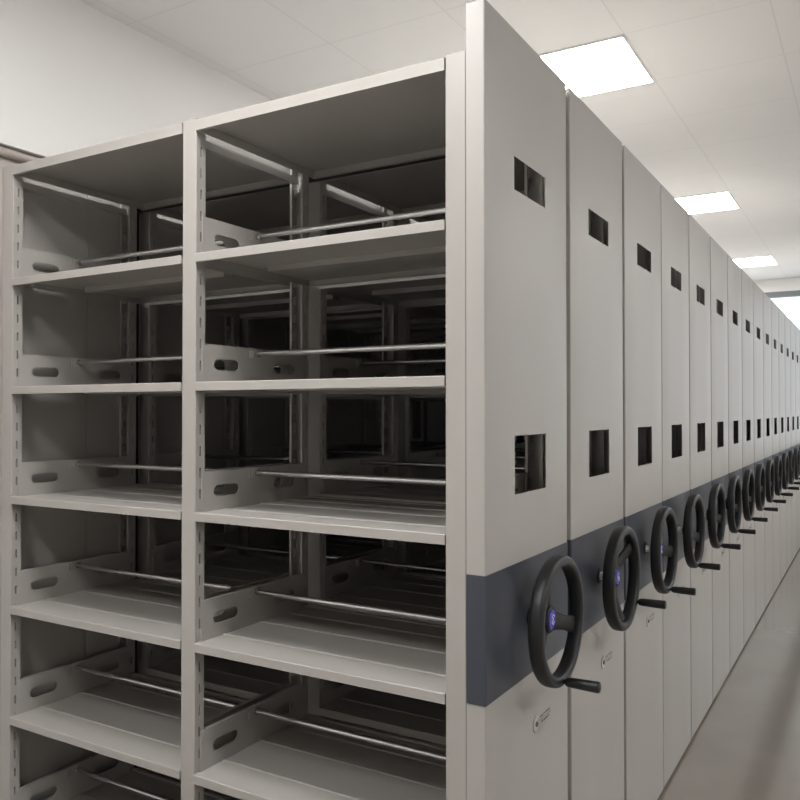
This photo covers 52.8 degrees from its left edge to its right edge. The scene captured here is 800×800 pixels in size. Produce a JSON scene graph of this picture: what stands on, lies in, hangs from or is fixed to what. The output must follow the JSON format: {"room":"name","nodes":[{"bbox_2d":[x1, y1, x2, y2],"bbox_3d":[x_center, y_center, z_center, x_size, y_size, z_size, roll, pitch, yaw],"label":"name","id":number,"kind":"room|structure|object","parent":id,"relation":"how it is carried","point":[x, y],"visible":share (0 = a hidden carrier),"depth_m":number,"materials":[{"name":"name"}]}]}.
{"room":"archive storage room","nodes":[
{"label":"archive storage room","id":0,"kind":"room"},
{"bbox_2d":[0,0,271,157],"bbox_3d":[-0.282,-0.018,5.283,0.200,3.220,13.960,0,-1,31],"label":"wall","id":1,"kind":"structure","parent":0,"point":[74,76],"depth_m":3.37,"materials":[{"name":"white paint"}]},
{"bbox_2d":[0,146,40,393],"bbox_3d":[-1.807,-0.187,2.579,0.040,1.574,2.138,0,-1,31],"label":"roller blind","id":2,"kind":"object","parent":1,"relation":"attached to","point":[8,156],"visible":0.02,"depth_m":3.09,"materials":[{"name":"beige fabric"}]},
{"bbox_2d":[79,0,799,280],"bbox_3d":[2.382,-1.699,3.730,6.390,0.100,14.360,0,-1,31],"label":"ceiling","id":3,"kind":"structure","parent":0,"point":[721,111],"depth_m":3.85,"materials":[{"name":"white paint"}]},
{"bbox_2d":[538,34,655,97],"bbox_3d":[0.905,-1.641,4.045,0.600,0.008,0.600,0,-1,31],"label":"recessed light","id":4,"kind":"object","parent":3,"relation":"in","point":[609,64],"visible":0.6,"depth_m":3.96,"materials":[{"name":"white plastic"}]},
{"bbox_2d":[675,191,739,213],"bbox_3d":[2.433,-1.606,6.627,0.600,0.008,0.600,0,-1,31],"label":"recessed light","id":5,"kind":"object","parent":3,"relation":"in","point":[724,200],"visible":0.6,"depth_m":6.55,"materials":[{"name":"white plastic"}]},
{"bbox_2d":[733,255,777,267],"bbox_3d":[3.960,-1.571,9.209,0.600,0.008,0.600,0,-1,31],"label":"recessed light","id":6,"kind":"object","parent":3,"relation":"in","point":[760,260],"visible":0.6,"depth_m":9.13,"materials":[{"name":"white plastic"}]},
{"bbox_2d":[657,548,799,799],"bbox_3d":[2.382,1.620,3.685,6.390,0.100,14.360,0,-1,31],"label":"floor","id":7,"kind":"structure","parent":0,"point":[746,745],"depth_m":3.90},
{"bbox_2d":[0,0,600,799],"bbox_3d":[-0.346,0.328,2.416,1.930,2.421,0.576,0,-1,31],"label":"shelving unit","id":8,"kind":"object","parent":7,"relation":"on","point":[78,719],"visible":1,"depth_m":2.29,"materials":[{"name":"metal"}]},
{"bbox_2d":[137,88,666,799],"bbox_3d":[-0.053,0.335,2.910,1.930,2.421,0.572,0,-1,31],"label":"shelving unit","id":9,"kind":"object","parent":7,"relation":"on","point":[597,532],"visible":0.48,"depth_m":2.74,"materials":[{"name":"metal"}]},
{"bbox_2d":[238,146,695,799],"bbox_3d":[0.234,0.342,3.396,1.930,2.421,0.553,0,-1,31],"label":"shelving unit","id":10,"kind":"object","parent":7,"relation":"on","point":[264,423],"visible":0.33,"depth_m":3.11,"materials":[{"name":"metal"}]},
{"bbox_2d":[326,185,720,787],"bbox_3d":[0.516,0.348,3.873,1.930,2.421,0.553,0,-1,31],"label":"shelving unit","id":11,"kind":"object","parent":7,"relation":"on","point":[350,424],"visible":0.2,"depth_m":3.52,"materials":[{"name":"metal"}]},
{"bbox_2d":[375,214,740,737],"bbox_3d":[0.803,0.355,4.358,1.930,2.421,0.553,0,-1,31],"label":"shelving unit","id":12,"kind":"object","parent":7,"relation":"on","point":[698,238],"visible":0.2,"depth_m":3.97,"materials":[{"name":"metal"}]},
{"bbox_2d":[423,236,755,700],"bbox_3d":[1.090,0.361,4.842,1.930,2.421,0.553,0,-1,31],"label":"shelving unit","id":13,"kind":"object","parent":7,"relation":"on","point":[434,413],"visible":0.14,"depth_m":4.47,"materials":[{"name":"metal"}]},
{"bbox_2d":[517,269,777,645],"bbox_3d":[1.663,0.375,5.811,1.930,2.421,0.553,0,-1,31],"label":"shelving unit","id":14,"kind":"object","parent":7,"relation":"on","point":[746,281],"visible":0.2,"depth_m":5.38,"materials":[{"name":"metal"}]},
{"bbox_2d":[718,254,767,669],"bbox_3d":[1.376,0.368,5.327,1.930,2.421,0.553,0,-1,31],"label":"shelving unit","id":15,"kind":"object","parent":7,"relation":"on","point":[747,481],"visible":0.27,"depth_m":4.89,"materials":[{"name":"metal"}]},
{"bbox_2d":[746,281,785,625],"bbox_3d":[1.950,0.381,6.296,1.930,2.421,0.553,0,-1,31],"label":"shelving unit","id":16,"kind":"object","parent":7,"relation":"on","point":[757,292],"visible":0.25,"depth_m":5.86,"materials":[{"name":"metal"}]},
{"bbox_2d":[763,292,792,607],"bbox_3d":[2.236,0.388,6.780,1.930,2.421,0.553,0,-1,31],"label":"shelving unit","id":17,"kind":"object","parent":7,"relation":"on","point":[767,385],"visible":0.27,"depth_m":6.35,"materials":[{"name":"metal"}]},
{"bbox_2d":[771,300,798,593],"bbox_3d":[2.523,0.394,7.265,1.930,2.421,0.553,0,-1,31],"label":"shelving unit","id":18,"kind":"object","parent":7,"relation":"on","point":[774,309],"visible":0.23,"depth_m":6.84,"materials":[{"name":"metal"}]},
{"bbox_2d":[778,308,799,580],"bbox_3d":[2.809,0.401,7.750,1.930,2.421,0.553,0,-1,31],"label":"shelving unit","id":19,"kind":"object","parent":7,"relation":"on","point":[781,321],"visible":0.15,"depth_m":7.32,"materials":[{"name":"metal"}]},
{"bbox_2d":[784,314,799,570],"bbox_3d":[3.096,0.408,8.234,1.930,2.421,0.553,0,-1,31],"label":"shelving unit","id":20,"kind":"object","parent":7,"relation":"on","point":[787,320],"visible":0.14,"depth_m":7.81,"materials":[{"name":"metal"}]},
{"bbox_2d":[790,320,799,559],"bbox_3d":[3.382,0.414,8.719,1.930,2.421,0.553,0,-1,31],"label":"shelving unit","id":21,"kind":"object","parent":7,"relation":"on","point":[792,325],"visible":0.09,"depth_m":8.29,"materials":[{"name":"metal"}]},
{"bbox_2d":[795,325,799,552],"bbox_3d":[3.669,0.421,9.203,1.930,2.421,0.553,0,-1,31],"label":"shelving unit","id":22,"kind":"object","parent":7,"relation":"on","point":[797,363],"visible":0.02,"depth_m":8.78,"materials":[{"name":"metal"}]},
{"bbox_2d":[799,330,799,361],"bbox_3d":[3.956,0.427,9.688,1.930,2.421,0.553,0,-1,31],"label":"shelving unit","id":23,"kind":"object","parent":7,"relation":"on","point":[799,330],"visible":0.02,"depth_m":9.07,"materials":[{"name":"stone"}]},
{"bbox_2d":[754,277,799,292],"bbox_3d":[5.986,0.043,9.801,6.390,3.220,0.200,0,-1,31],"label":"wall","id":24,"kind":"structure","parent":0,"point":[784,284],"depth_m":10.36,"materials":[{"name":"white paint"}]},
{"bbox_2d":[765,290,799,297],"bbox_3d":[5.607,-0.347,9.962,4.000,2.105,0.078,0,-1,31],"label":"window","id":25,"kind":"structure","parent":24,"relation":"in","point":[796,293],"depth_m":10.34,"materials":[{"name":"clear glass"}]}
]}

